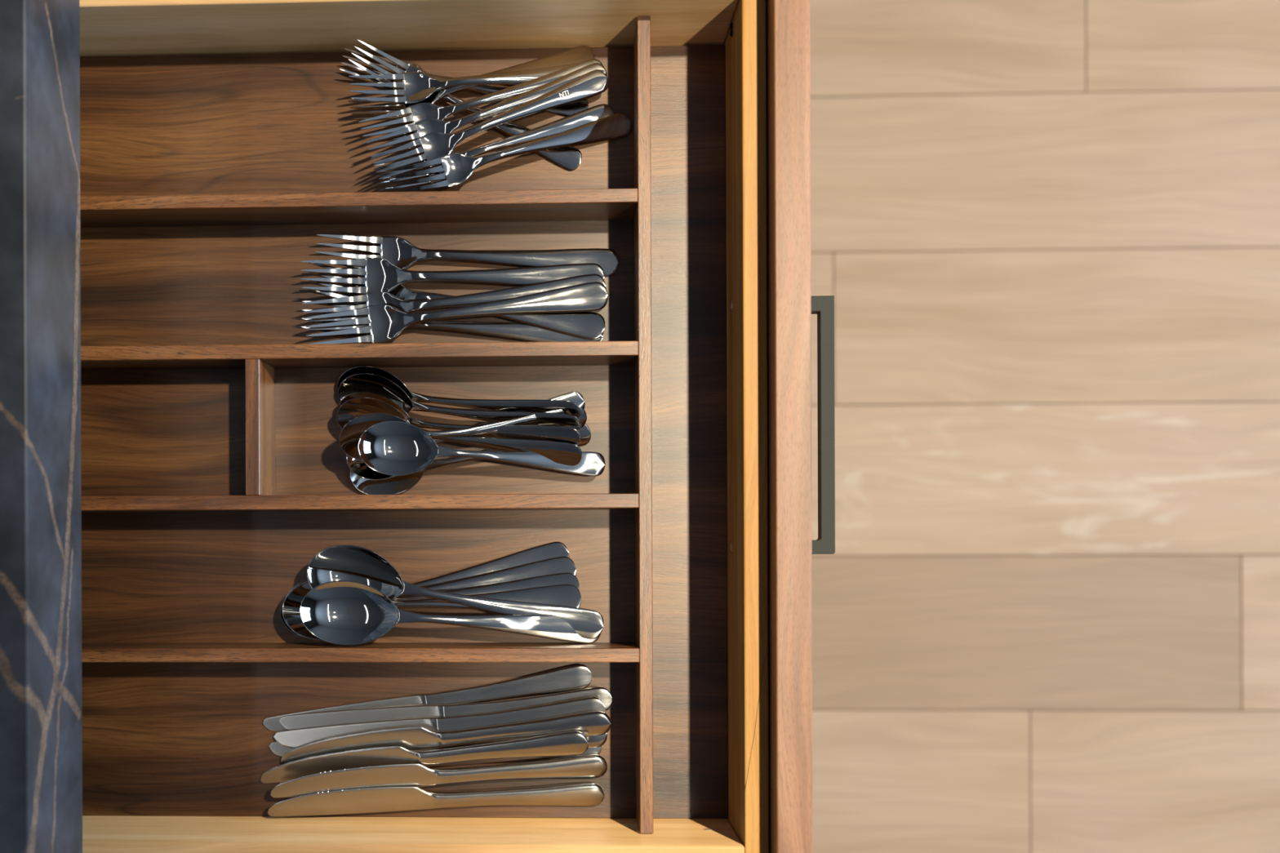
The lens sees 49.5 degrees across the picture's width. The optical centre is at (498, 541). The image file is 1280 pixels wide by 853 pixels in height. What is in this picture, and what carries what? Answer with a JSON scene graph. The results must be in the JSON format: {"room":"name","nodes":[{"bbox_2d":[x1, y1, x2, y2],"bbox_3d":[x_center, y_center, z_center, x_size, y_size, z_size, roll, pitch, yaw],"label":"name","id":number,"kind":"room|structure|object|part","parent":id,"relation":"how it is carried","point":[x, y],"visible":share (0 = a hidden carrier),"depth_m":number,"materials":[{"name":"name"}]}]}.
{"room":"kitchen","nodes":[
{"label":"kitchen","id":0,"kind":"room"},
{"bbox_2d":[809,0,1279,852],"bbox_3d":[0.574,-0.002,1.724,6.200,0.080,5.600,0,90,2],"label":"floor","id":1,"kind":"structure","parent":0,"point":[1045,234],"depth_m":1.68,"materials":[{"name":"wood"}]},
{"bbox_3d":[-0.537,-0.074,1.299,0.593,0.864,0.648,0,90,2],"label":"cabinet","id":2,"kind":"object","parent":1,"relation":"on","visible":0},
{"bbox_2d":[0,0,82,852],"bbox_3d":[-0.635,-0.048,0.827,0.750,0.088,1.600,0,90,2],"label":"countertop","id":3,"kind":"structure","parent":2,"relation":"on","point":[41,705],"depth_m":0.79,"materials":[{"name":"black stone"}]},
{"bbox_2d":[79,0,835,852],"bbox_3d":[-0.138,-0.076,0.941,0.714,0.170,0.650,0,90,2],"label":"drawer","id":4,"kind":"object","parent":2,"relation":"in","point":[770,304],"visible":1,"depth_m":0.88,"materials":[{"name":"brown wood"}]},
{"bbox_2d":[80,15,727,833],"bbox_3d":[-0.161,-0.075,0.942,0.635,0.058,0.537,0,90,2],"label":"insert","id":5,"kind":"object","parent":4,"relation":"in","point":[215,468],"visible":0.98,"depth_m":0.96,"materials":[{"name":"brown wood"}]},
{"bbox_2d":[260,730,588,783],"bbox_3d":[-0.053,0.147,0.943,0.230,0.032,0.020,-7,90,2],"label":"table knife","id":6,"kind":"object","parent":5,"relation":"in","point":[572,742],"visible":0.99,"depth_m":0.94,"materials":[{"name":"silver metal"}]},
{"bbox_3d":[-0.112,0.154,0.952,0.114,0.004,0.020,-8,111,9],"label":"blade","id":7,"kind":"part","parent":6,"relation":"part of","materials":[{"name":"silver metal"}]},
{"bbox_3d":[0.003,0.143,0.935,0.118,0.006,0.018,-8,111,9],"label":"handle","id":8,"kind":"part","parent":6,"relation":"part of","materials":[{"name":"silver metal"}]},
{"bbox_2d":[280,541,569,638],"bbox_3d":[-0.051,0.030,0.952,0.204,0.015,0.043,-13,89,2],"label":"tablespoon","id":9,"kind":"object","parent":5,"relation":"in","point":[553,549],"visible":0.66,"depth_m":0.95,"materials":[{"name":"silver metal"}]},
{"bbox_2d":[280,589,306,638],"bbox_3d":[-0.115,0.044,0.955,0.071,0.014,0.043,-12,89,2],"label":"bowl","id":10,"kind":"object","parent":9,"relation":"on","point":[282,615],"depth_m":0.95,"materials":[{"name":"silver metal"}]},
{"bbox_2d":[284,556,576,600],"bbox_3d":[-0.047,0.033,0.948,0.204,0.017,0.043,-9,90,2],"label":"tablespoon","id":11,"kind":"object","parent":9,"relation":"on","point":[560,564],"visible":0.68,"depth_m":0.95,"materials":[{"name":"silver metal"}]},
{"bbox_2d":[284,578,307,600],"bbox_3d":[-0.113,0.044,0.950,0.071,0.014,0.043,-9,90,2],"label":"bowl","id":12,"kind":"object","parent":11,"relation":"on","point":[307,579],"depth_m":0.95,"materials":[{"name":"silver metal"}]},
{"bbox_2d":[293,573,579,599],"bbox_3d":[-0.046,0.038,0.943,0.204,0.017,0.042,-6,90,2],"label":"tablespoon","id":13,"kind":"object","parent":11,"relation":"on","point":[558,579],"visible":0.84,"depth_m":0.94,"materials":[{"name":"silver metal"}]},
{"bbox_2d":[282,581,581,639],"bbox_3d":[-0.045,0.042,0.938,0.204,0.017,0.042,-3,90,2],"label":"tablespoon","id":14,"kind":"object","parent":13,"relation":"on","point":[567,595],"visible":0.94,"depth_m":0.94,"materials":[{"name":"silver metal"}]},
{"bbox_2d":[282,581,321,639],"bbox_3d":[-0.112,0.046,0.940,0.071,0.016,0.043,-3,79,1],"label":"bowl","id":15,"kind":"object","parent":14,"relation":"on","point":[292,602],"depth_m":0.94,"materials":[{"name":"silver metal"}]},
{"bbox_2d":[306,545,603,639],"bbox_3d":[-0.029,0.039,0.932,0.203,0.021,0.043,12,90,2],"label":"tablespoon","id":16,"kind":"object","parent":14,"relation":"on","point":[337,562],"visible":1,"depth_m":0.93,"materials":[{"name":"silver metal"}]},
{"bbox_2d":[306,545,412,600],"bbox_3d":[-0.093,0.025,0.930,0.071,0.013,0.043,11,90,2],"label":"bowl","id":17,"kind":"object","parent":16,"relation":"on","point":[337,562],"depth_m":0.93,"materials":[{"name":"silver metal"}]},
{"bbox_2d":[299,580,600,644],"bbox_3d":[-0.030,0.052,0.925,0.201,0.037,0.043,4,90,2],"label":"tablespoon","id":18,"kind":"object","parent":16,"relation":"on","point":[341,612],"visible":1,"depth_m":0.92,"materials":[{"name":"silver metal"}]},
{"bbox_2d":[299,580,408,644],"bbox_3d":[-0.096,0.048,0.918,0.071,0.016,0.043,4,90,-6],"label":"bowl","id":19,"kind":"object","parent":18,"relation":"on","point":[341,612],"depth_m":0.92,"materials":[{"name":"silver metal"}]},
{"bbox_3d":[0.005,0.055,0.927,0.133,0.011,0.020,4,90,-6],"label":"handle","id":20,"kind":"part","parent":18,"relation":"part of","materials":[{"name":"silver metal"}]},
{"bbox_3d":[0.006,0.045,0.930,0.133,0.011,0.020,11,90,-2],"label":"handle","id":21,"kind":"part","parent":16,"relation":"part of","materials":[{"name":"silver metal"}]},
{"bbox_3d":[-0.010,0.041,0.936,0.133,0.011,0.020,-3,79,0],"label":"handle","id":22,"kind":"part","parent":14,"relation":"part of","materials":[{"name":"silver metal"}]},
{"bbox_3d":[-0.011,0.036,0.941,0.133,0.011,0.020,-5,81,0],"label":"handle","id":23,"kind":"part","parent":13,"relation":"part of","materials":[{"name":"silver metal"}]},
{"bbox_3d":[-0.012,0.029,0.946,0.133,0.011,0.020,-8,85,0],"label":"handle","id":24,"kind":"part","parent":11,"relation":"part of","materials":[{"name":"silver metal"}]},
{"bbox_3d":[-0.016,0.022,0.950,0.133,0.011,0.020,-12,89,1],"label":"handle","id":25,"kind":"part","parent":9,"relation":"part of","materials":[{"name":"silver metal"}]},
{"bbox_2d":[262,664,591,732],"bbox_3d":[-0.049,0.114,0.956,0.232,0.008,0.021,-10,90,2],"label":"table knife","id":26,"kind":"object","parent":5,"relation":"in","point":[576,677],"visible":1,"depth_m":0.95,"materials":[{"name":"silver metal"}]},
{"bbox_3d":[-0.107,0.124,0.961,0.114,0.004,0.020,-9,94,3],"label":"blade","id":27,"kind":"part","parent":26,"relation":"part of","materials":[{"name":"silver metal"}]},
{"bbox_3d":[0.006,0.101,0.954,0.118,0.006,0.018,-9,94,3],"label":"handle","id":28,"kind":"part","parent":26,"relation":"part of","materials":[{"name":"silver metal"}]},
{"bbox_2d":[269,741,601,758],"bbox_3d":[-0.044,0.146,0.955,0.232,0.008,0.021,-2,90,2],"label":"table knife","id":29,"kind":"object","parent":5,"relation":"in","point":[277,749],"visible":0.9,"depth_m":0.96,"materials":[{"name":"silver metal"}]},
{"bbox_3d":[-0.103,0.148,0.960,0.114,0.004,0.020,-1,95,3],"label":"blade","id":30,"kind":"part","parent":29,"relation":"part of","materials":[{"name":"silver metal"}]},
{"bbox_3d":[0.012,0.142,0.953,0.118,0.006,0.018,-1,95,3],"label":"handle","id":31,"kind":"part","parent":29,"relation":"part of","materials":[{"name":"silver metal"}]},
{"bbox_2d":[267,782,604,816],"bbox_3d":[-0.043,0.177,0.949,0.232,0.020,0.019,-2,90,2],"label":"table knife","id":32,"kind":"object","parent":5,"relation":"in","point":[379,799],"visible":1,"depth_m":0.95,"materials":[{"name":"silver metal"}]},
{"bbox_3d":[-0.102,0.179,0.946,0.114,0.004,0.020,-3,111,-1],"label":"blade","id":33,"kind":"part","parent":32,"relation":"part of","materials":[{"name":"silver metal"}]},
{"bbox_3d":[0.014,0.178,0.949,0.118,0.006,0.018,-3,111,0],"label":"handle","id":34,"kind":"part","parent":32,"relation":"part of","materials":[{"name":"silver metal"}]},
{"bbox_2d":[270,754,607,798],"bbox_3d":[-0.041,0.160,0.946,0.232,0.020,0.019,-3,90,2],"label":"table knife","id":35,"kind":"object","parent":5,"relation":"in","point":[591,766],"visible":1,"depth_m":0.94,"materials":[{"name":"silver metal"}]},
{"bbox_3d":[-0.100,0.164,0.943,0.114,0.004,0.020,-5,111,-1],"label":"blade","id":36,"kind":"part","parent":35,"relation":"part of","materials":[{"name":"silver metal"}]},
{"bbox_3d":[0.016,0.159,0.946,0.118,0.006,0.018,-5,111,-1],"label":"handle","id":37,"kind":"part","parent":35,"relation":"part of","materials":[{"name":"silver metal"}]},
{"bbox_2d":[273,697,605,748],"bbox_3d":[-0.041,0.129,0.946,0.232,0.021,0.021,-7,90,2],"label":"table knife","id":38,"kind":"object","parent":5,"relation":"in","point":[296,738],"visible":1,"depth_m":0.94,"materials":[{"name":"silver metal"}]},
{"bbox_3d":[-0.100,0.136,0.954,0.114,0.004,0.020,-6,91,7],"label":"blade","id":39,"kind":"part","parent":38,"relation":"part of","materials":[{"name":"silver metal"}]},
{"bbox_3d":[0.014,0.120,0.940,0.118,0.006,0.018,-6,91,7],"label":"handle","id":40,"kind":"part","parent":38,"relation":"part of","materials":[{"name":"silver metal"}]},
{"bbox_2d":[279,733,607,784],"bbox_3d":[-0.040,0.146,0.950,0.232,0.018,0.021,-8,90,2],"label":"table knife","id":41,"kind":"object","parent":5,"relation":"in","point":[594,741],"visible":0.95,"depth_m":0.94,"materials":[{"name":"silver metal"}]},
{"bbox_3d":[-0.098,0.155,0.957,0.114,0.004,0.020,-10,94,6],"label":"blade","id":42,"kind":"part","parent":41,"relation":"part of","materials":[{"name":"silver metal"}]},
{"bbox_3d":[0.016,0.141,0.945,0.118,0.006,0.018,-10,94,6],"label":"handle","id":43,"kind":"part","parent":41,"relation":"part of","materials":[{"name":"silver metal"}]},
{"bbox_2d":[279,687,612,730],"bbox_3d":[-0.037,0.121,0.951,0.232,0.012,0.021,-6,90,2],"label":"table knife","id":44,"kind":"object","parent":5,"relation":"in","point":[295,722],"visible":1,"depth_m":0.95,"materials":[{"name":"silver metal"}]},
{"bbox_3d":[-0.096,0.127,0.957,0.114,0.004,0.020,-5,90,5],"label":"blade","id":45,"kind":"part","parent":44,"relation":"part of","materials":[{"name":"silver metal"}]},
{"bbox_3d":[0.019,0.113,0.947,0.118,0.006,0.018,-5,90,5],"label":"handle","id":46,"kind":"part","parent":44,"relation":"part of","materials":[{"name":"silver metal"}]},
{"bbox_2d":[280,711,610,764],"bbox_3d":[-0.038,0.134,0.942,0.231,0.029,0.020,-7,90,2],"label":"table knife","id":47,"kind":"object","parent":5,"relation":"in","point":[594,722],"visible":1,"depth_m":0.94,"materials":[{"name":"silver metal"}]},
{"bbox_3d":[-0.097,0.141,0.950,0.114,0.004,0.020,-8,111,8],"label":"blade","id":48,"kind":"part","parent":47,"relation":"part of","materials":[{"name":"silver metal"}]},
{"bbox_3d":[0.018,0.130,0.934,0.118,0.006,0.018,-8,111,8],"label":"handle","id":49,"kind":"part","parent":47,"relation":"part of","materials":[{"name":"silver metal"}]},
{"bbox_2d":[300,301,603,342],"bbox_3d":[-0.031,-0.149,0.949,0.208,0.019,0.026,4,90,2],"label":"fork","id":50,"kind":"object","parent":5,"relation":"in","point":[522,331],"visible":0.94,"depth_m":0.95,"materials":[{"name":"silver metal"}]},
{"bbox_3d":[0.007,-0.146,0.951,0.131,0.009,0.019,4,92,1],"label":"handle","id":51,"kind":"part","parent":50,"relation":"part of","materials":[{"name":"silver metal"}]},
{"bbox_2d":[300,257,604,293],"bbox_3d":[-0.031,-0.182,0.944,0.207,0.026,0.026,1,90,2],"label":"fork","id":52,"kind":"object","parent":5,"relation":"in","point":[382,275],"visible":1,"depth_m":0.95,"materials":[{"name":"silver metal"}]},
{"bbox_3d":[0.008,-0.182,0.946,0.131,0.009,0.019,0,97,-1],"label":"handle","id":53,"kind":"part","parent":52,"relation":"part of","materials":[{"name":"silver metal"}]},
{"bbox_2d":[302,273,605,329],"bbox_3d":[-0.029,-0.165,0.942,0.207,0.025,0.026,-6,90,2],"label":"fork","id":54,"kind":"object","parent":5,"relation":"in","point":[371,298],"visible":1,"depth_m":0.94,"materials":[{"name":"silver metal"}]},
{"bbox_3d":[0.009,-0.169,0.945,0.131,0.009,0.019,-6,94,-1],"label":"handle","id":55,"kind":"part","parent":54,"relation":"part of","materials":[{"name":"silver metal"}]},
{"bbox_2d":[303,281,608,344],"bbox_3d":[-0.028,-0.157,0.939,0.207,0.029,0.025,-7,90,2],"label":"fork","id":56,"kind":"object","parent":5,"relation":"in","point":[386,322],"visible":1,"depth_m":0.94,"materials":[{"name":"silver metal"}]},
{"bbox_3d":[0.011,-0.161,0.942,0.131,0.009,0.019,-7,96,-2],"label":"handle","id":57,"kind":"part","parent":56,"relation":"part of","materials":[{"name":"silver metal"}]},
{"bbox_2d":[308,262,604,339],"bbox_3d":[-0.029,-0.164,0.947,0.208,0.020,0.025,9,90,2],"label":"fork","id":58,"kind":"object","parent":5,"relation":"in","point":[585,325],"visible":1,"depth_m":0.95,"materials":[{"name":"silver metal"}]},
{"bbox_3d":[0.009,-0.159,0.948,0.131,0.009,0.019,9,84,1],"label":"handle","id":59,"kind":"part","parent":58,"relation":"part of","materials":[{"name":"silver metal"}]},
{"bbox_2d":[337,391,580,445],"bbox_3d":[-0.028,-0.075,0.939,0.168,0.030,0.030,10,90,2],"label":"teaspoon","id":60,"kind":"object","parent":5,"relation":"in","point":[543,433],"visible":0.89,"depth_m":0.93,"materials":[{"name":"silver metal"}]},
{"bbox_2d":[337,391,417,426],"bbox_3d":[-0.082,-0.087,0.946,0.058,0.013,0.036,8,125,9],"label":"bowl","id":61,"kind":"object","parent":60,"relation":"on","point":[413,421],"depth_m":0.94,"materials":[{"name":"silver metal"}]},
{"bbox_2d":[336,397,582,466],"bbox_3d":[-0.028,-0.068,0.934,0.169,0.021,0.030,13,91,2],"label":"teaspoon","id":62,"kind":"object","parent":60,"relation":"on","point":[563,453],"visible":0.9,"depth_m":0.93,"materials":[{"name":"silver metal"}]},
{"bbox_2d":[336,397,409,429],"bbox_3d":[-0.081,-0.082,0.938,0.058,0.013,0.036,10,123,4],"label":"bowl","id":63,"kind":"object","parent":62,"relation":"on","point":[353,408],"depth_m":0.94,"materials":[{"name":"silver metal"}]},
{"bbox_2d":[338,407,586,461],"bbox_3d":[-0.023,-0.075,0.927,0.166,0.040,0.031,-6,90,2],"label":"teaspoon","id":64,"kind":"object","parent":62,"relation":"on","point":[350,434],"visible":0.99,"depth_m":0.92,"materials":[{"name":"silver metal"}]},
{"bbox_2d":[338,413,426,461],"bbox_3d":[-0.078,-0.071,0.922,0.058,0.013,0.036,-6,120,-7],"label":"bowl","id":65,"kind":"object","parent":64,"relation":"on","point":[350,435],"depth_m":0.92,"materials":[{"name":"silver metal"}]},
{"bbox_3d":[0.006,-0.077,0.930,0.111,0.009,0.017,-6,120,-7],"label":"handle","id":66,"kind":"part","parent":64,"relation":"part of","materials":[{"name":"silver metal"}]},
{"bbox_3d":[0.002,-0.067,0.931,0.112,0.009,0.014,10,90,2],"label":"handle","id":67,"kind":"part","parent":62,"relation":"part of","materials":[{"name":"silver metal"}]},
{"bbox_3d":[0.000,-0.074,0.930,0.111,0.009,0.017,8,125,9],"label":"handle","id":68,"kind":"part","parent":60,"relation":"part of","materials":[{"name":"silver metal"}]},
{"bbox_2d":[337,366,580,418],"bbox_3d":[-0.028,-0.094,0.946,0.169,0.024,0.030,10,90,2],"label":"teaspoon","id":69,"kind":"object","parent":5,"relation":"in","point":[569,407],"visible":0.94,"depth_m":0.94,"materials":[{"name":"silver metal"}]},
{"bbox_2d":[337,366,417,401],"bbox_3d":[-0.082,-0.105,0.951,0.058,0.013,0.036,8,124,7],"label":"bowl","id":70,"kind":"object","parent":69,"relation":"on","point":[359,370],"depth_m":0.94,"materials":[{"name":"silver metal"}]},
{"bbox_2d":[337,373,580,431],"bbox_3d":[-0.028,-0.086,0.944,0.169,0.024,0.030,12,91,2],"label":"teaspoon","id":71,"kind":"object","parent":69,"relation":"on","point":[371,383],"visible":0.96,"depth_m":0.94,"materials":[{"name":"silver metal"}]},
{"bbox_2d":[337,373,418,413],"bbox_3d":[-0.082,-0.100,0.949,0.058,0.013,0.036,10,124,7],"label":"bowl","id":72,"kind":"object","parent":71,"relation":"on","point":[371,383],"depth_m":0.95,"materials":[{"name":"silver metal"}]},
{"bbox_3d":[0.001,-0.084,0.936,0.111,0.009,0.017,10,124,7],"label":"handle","id":73,"kind":"part","parent":71,"relation":"part of","materials":[{"name":"silver metal"}]},
{"bbox_3d":[0.000,-0.092,0.939,0.111,0.009,0.017,8,124,7],"label":"handle","id":74,"kind":"part","parent":69,"relation":"part of","materials":[{"name":"silver metal"}]},
{"bbox_2d":[348,62,577,103],"bbox_3d":[-0.015,-0.314,0.938,0.171,0.031,0.021,-4,90,2],"label":"fork","id":75,"kind":"object","parent":5,"relation":"in","point":[417,86],"visible":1,"depth_m":0.94,"materials":[{"name":"silver metal"}]},
{"bbox_3d":[0.018,-0.318,0.942,0.108,0.008,0.016,-6,92,-4],"label":"handle","id":76,"kind":"part","parent":75,"relation":"part of","materials":[{"name":"silver metal"}]},
{"bbox_2d":[339,48,588,116],"bbox_3d":[-0.023,-0.316,0.952,0.173,0.014,0.021,11,91,1],"label":"fork","id":77,"kind":"object","parent":5,"relation":"in","point":[567,109],"visible":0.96,"depth_m":0.95,"materials":[{"name":"silver metal"}]},
{"bbox_3d":[0.009,-0.310,0.952,0.108,0.008,0.016,11,90,1],"label":"handle","id":78,"kind":"part","parent":77,"relation":"part of","materials":[{"name":"silver metal"}]},
{"bbox_2d":[348,40,582,170],"bbox_3d":[-0.021,-0.299,0.947,0.172,0.022,0.021,26,91,2],"label":"fork","id":79,"kind":"object","parent":5,"relation":"in","point":[569,157],"visible":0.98,"depth_m":0.95,"materials":[{"name":"silver metal"}]},
{"bbox_3d":[0.008,-0.285,0.950,0.108,0.008,0.016,26,94,-1],"label":"handle","id":80,"kind":"part","parent":79,"relation":"part of","materials":[{"name":"silver metal"}]},
{"bbox_2d":[346,391,585,479],"bbox_3d":[-0.022,-0.077,0.943,0.167,0.031,0.035,-17,89,2],"label":"teaspoon","id":81,"kind":"object","parent":5,"relation":"in","point":[360,468],"visible":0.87,"depth_m":0.94,"materials":[{"name":"silver metal"}]},
{"bbox_2d":[346,454,395,479],"bbox_3d":[-0.075,-0.061,0.938,0.058,0.013,0.036,-15,105,-5],"label":"bowl","id":82,"kind":"object","parent":81,"relation":"on","point":[360,468],"depth_m":0.94,"materials":[{"name":"silver metal"}]},
{"bbox_3d":[0.007,-0.082,0.943,0.111,0.009,0.017,-15,105,-5],"label":"handle","id":83,"kind":"part","parent":81,"relation":"part of","materials":[{"name":"silver metal"}]},
{"bbox_2d":[315,234,617,276],"bbox_3d":[-0.021,-0.197,0.948,0.207,0.021,0.026,2,90,2],"label":"fork","id":84,"kind":"object","parent":5,"relation":"in","point":[398,251],"visible":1,"depth_m":0.95,"materials":[{"name":"silver metal"}]},
{"bbox_3d":[0.018,-0.196,0.949,0.131,0.009,0.019,2,91,0],"label":"handle","id":85,"kind":"part","parent":84,"relation":"part of","materials":[{"name":"silver metal"}]},
{"bbox_2d":[350,423,591,494],"bbox_3d":[-0.019,-0.055,0.950,0.169,0.016,0.034,-7,90,2],"label":"teaspoon","id":86,"kind":"object","parent":5,"relation":"in","point":[397,485],"visible":0.44,"depth_m":0.95,"materials":[{"name":"silver metal"}]},
{"bbox_2d":[350,462,433,494],"bbox_3d":[-0.074,-0.050,0.953,0.058,0.013,0.036,-10,110,1],"label":"bowl","id":87,"kind":"object","parent":86,"relation":"on","point":[397,485],"depth_m":0.96,"materials":[{"name":"silver metal"}]},
{"bbox_3d":[0.009,-0.064,0.949,0.111,0.009,0.017,-10,110,1],"label":"handle","id":88,"kind":"part","parent":86,"relation":"part of","materials":[{"name":"silver metal"}]},
{"bbox_2d":[347,45,594,120],"bbox_3d":[-0.017,-0.314,0.942,0.171,0.031,0.021,-17,89,2],"label":"fork","id":89,"kind":"object","parent":5,"relation":"in","point":[582,53],"visible":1,"depth_m":0.95,"materials":[{"name":"silver metal"}]},
{"bbox_3d":[0.014,-0.324,0.946,0.108,0.008,0.016,-16,76,-4],"label":"handle","id":90,"kind":"part","parent":89,"relation":"part of","materials":[{"name":"silver metal"}]},
{"bbox_2d":[358,58,602,143],"bbox_3d":[-0.010,-0.300,0.936,0.171,0.029,0.021,-16,89,2],"label":"fork","id":91,"kind":"object","parent":5,"relation":"in","point":[420,112],"visible":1,"depth_m":0.94,"materials":[{"name":"silver metal"}]},
{"bbox_3d":[0.021,-0.310,0.940,0.108,0.008,0.016,-17,96,-3],"label":"handle","id":92,"kind":"part","parent":91,"relation":"part of","materials":[{"name":"silver metal"}]},
{"bbox_2d":[358,421,605,476],"bbox_3d":[-0.010,-0.055,0.925,0.164,0.041,0.036,7,90,2],"label":"teaspoon","id":93,"kind":"object","parent":5,"relation":"in","point":[395,448],"visible":1,"depth_m":0.92,"materials":[{"name":"silver metal"}]},
{"bbox_2d":[358,421,445,475],"bbox_3d":[-0.065,-0.061,0.916,0.058,0.013,0.036,4,90,-10],"label":"bowl","id":94,"kind":"object","parent":93,"relation":"on","point":[395,448],"depth_m":0.92,"materials":[{"name":"silver metal"}]},
{"bbox_3d":[0.019,-0.056,0.928,0.111,0.009,0.017,4,90,-10],"label":"handle","id":95,"kind":"part","parent":93,"relation":"part of","materials":[{"name":"silver metal"}]},
{"bbox_2d":[365,62,607,163],"bbox_3d":[-0.006,-0.292,0.934,0.171,0.030,0.021,-21,89,2],"label":"fork","id":96,"kind":"object","parent":5,"relation":"in","point":[425,126],"visible":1,"depth_m":0.94,"materials":[{"name":"silver metal"}]},
{"bbox_3d":[0.024,-0.303,0.938,0.108,0.008,0.016,-21,96,-4],"label":"handle","id":97,"kind":"part","parent":96,"relation":"part of","materials":[{"name":"silver metal"}]},
{"bbox_2d":[370,69,608,178],"bbox_3d":[-0.004,-0.283,0.930,0.171,0.033,0.021,-22,89,2],"label":"fork","id":98,"kind":"object","parent":5,"relation":"in","point":[433,145],"visible":1,"depth_m":0.93,"materials":[{"name":"silver metal"}]},
{"bbox_3d":[0.026,-0.296,0.934,0.108,0.008,0.016,-23,94,-5],"label":"handle","id":99,"kind":"part","parent":98,"relation":"part of","materials":[{"name":"silver metal"}]},
{"bbox_2d":[373,103,613,190],"bbox_3d":[-0.001,-0.269,0.937,0.169,0.041,0.021,-18,89,2],"label":"fork","id":100,"kind":"object","parent":5,"relation":"in","point":[600,111],"visible":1,"depth_m":0.94,"materials":[{"name":"silver metal"}]},
{"bbox_3d":[0.030,-0.280,0.943,0.108,0.008,0.016,-19,94,-7],"label":"handle","id":101,"kind":"part","parent":100,"relation":"part of","materials":[{"name":"silver metal"}]},
{"bbox_2d":[391,112,631,191],"bbox_3d":[0.011,-0.265,0.932,0.167,0.049,0.021,-18,89,2],"label":"fork","id":102,"kind":"object","parent":5,"relation":"in","point":[456,168],"visible":1,"depth_m":0.93,"materials":[{"name":"silver metal"}]},
{"bbox_3d":[0.042,-0.274,0.940,0.108,0.008,0.016,-18,94,-10],"label":"handle","id":103,"kind":"part","parent":102,"relation":"part of","materials":[{"name":"silver metal"}]},
{"bbox_3d":[-0.163,-0.352,0.929,0.638,0.098,0.016,0,90,2],"label":"panel","id":104,"kind":"part","parent":4,"relation":"part of","materials":[{"name":"brown wood"}]},
{"bbox_3d":[-0.161,0.201,0.929,0.638,0.098,0.016,0,90,2],"label":"panel","id":105,"kind":"part","parent":4,"relation":"part of","materials":[{"name":"brown wood"}]},
{"bbox_3d":[0.164,-0.077,0.915,0.015,0.098,0.569,0,90,2],"label":"panel","id":106,"kind":"part","parent":4,"relation":"part of","materials":[{"name":"brown wood"}]},
{"bbox_3d":[0.205,-0.075,0.893,0.023,0.011,0.167,0,90,2],"label":"handle","id":107,"kind":"part","parent":4,"relation":"part of","materials":[{"name":"black metal"}]}
]}

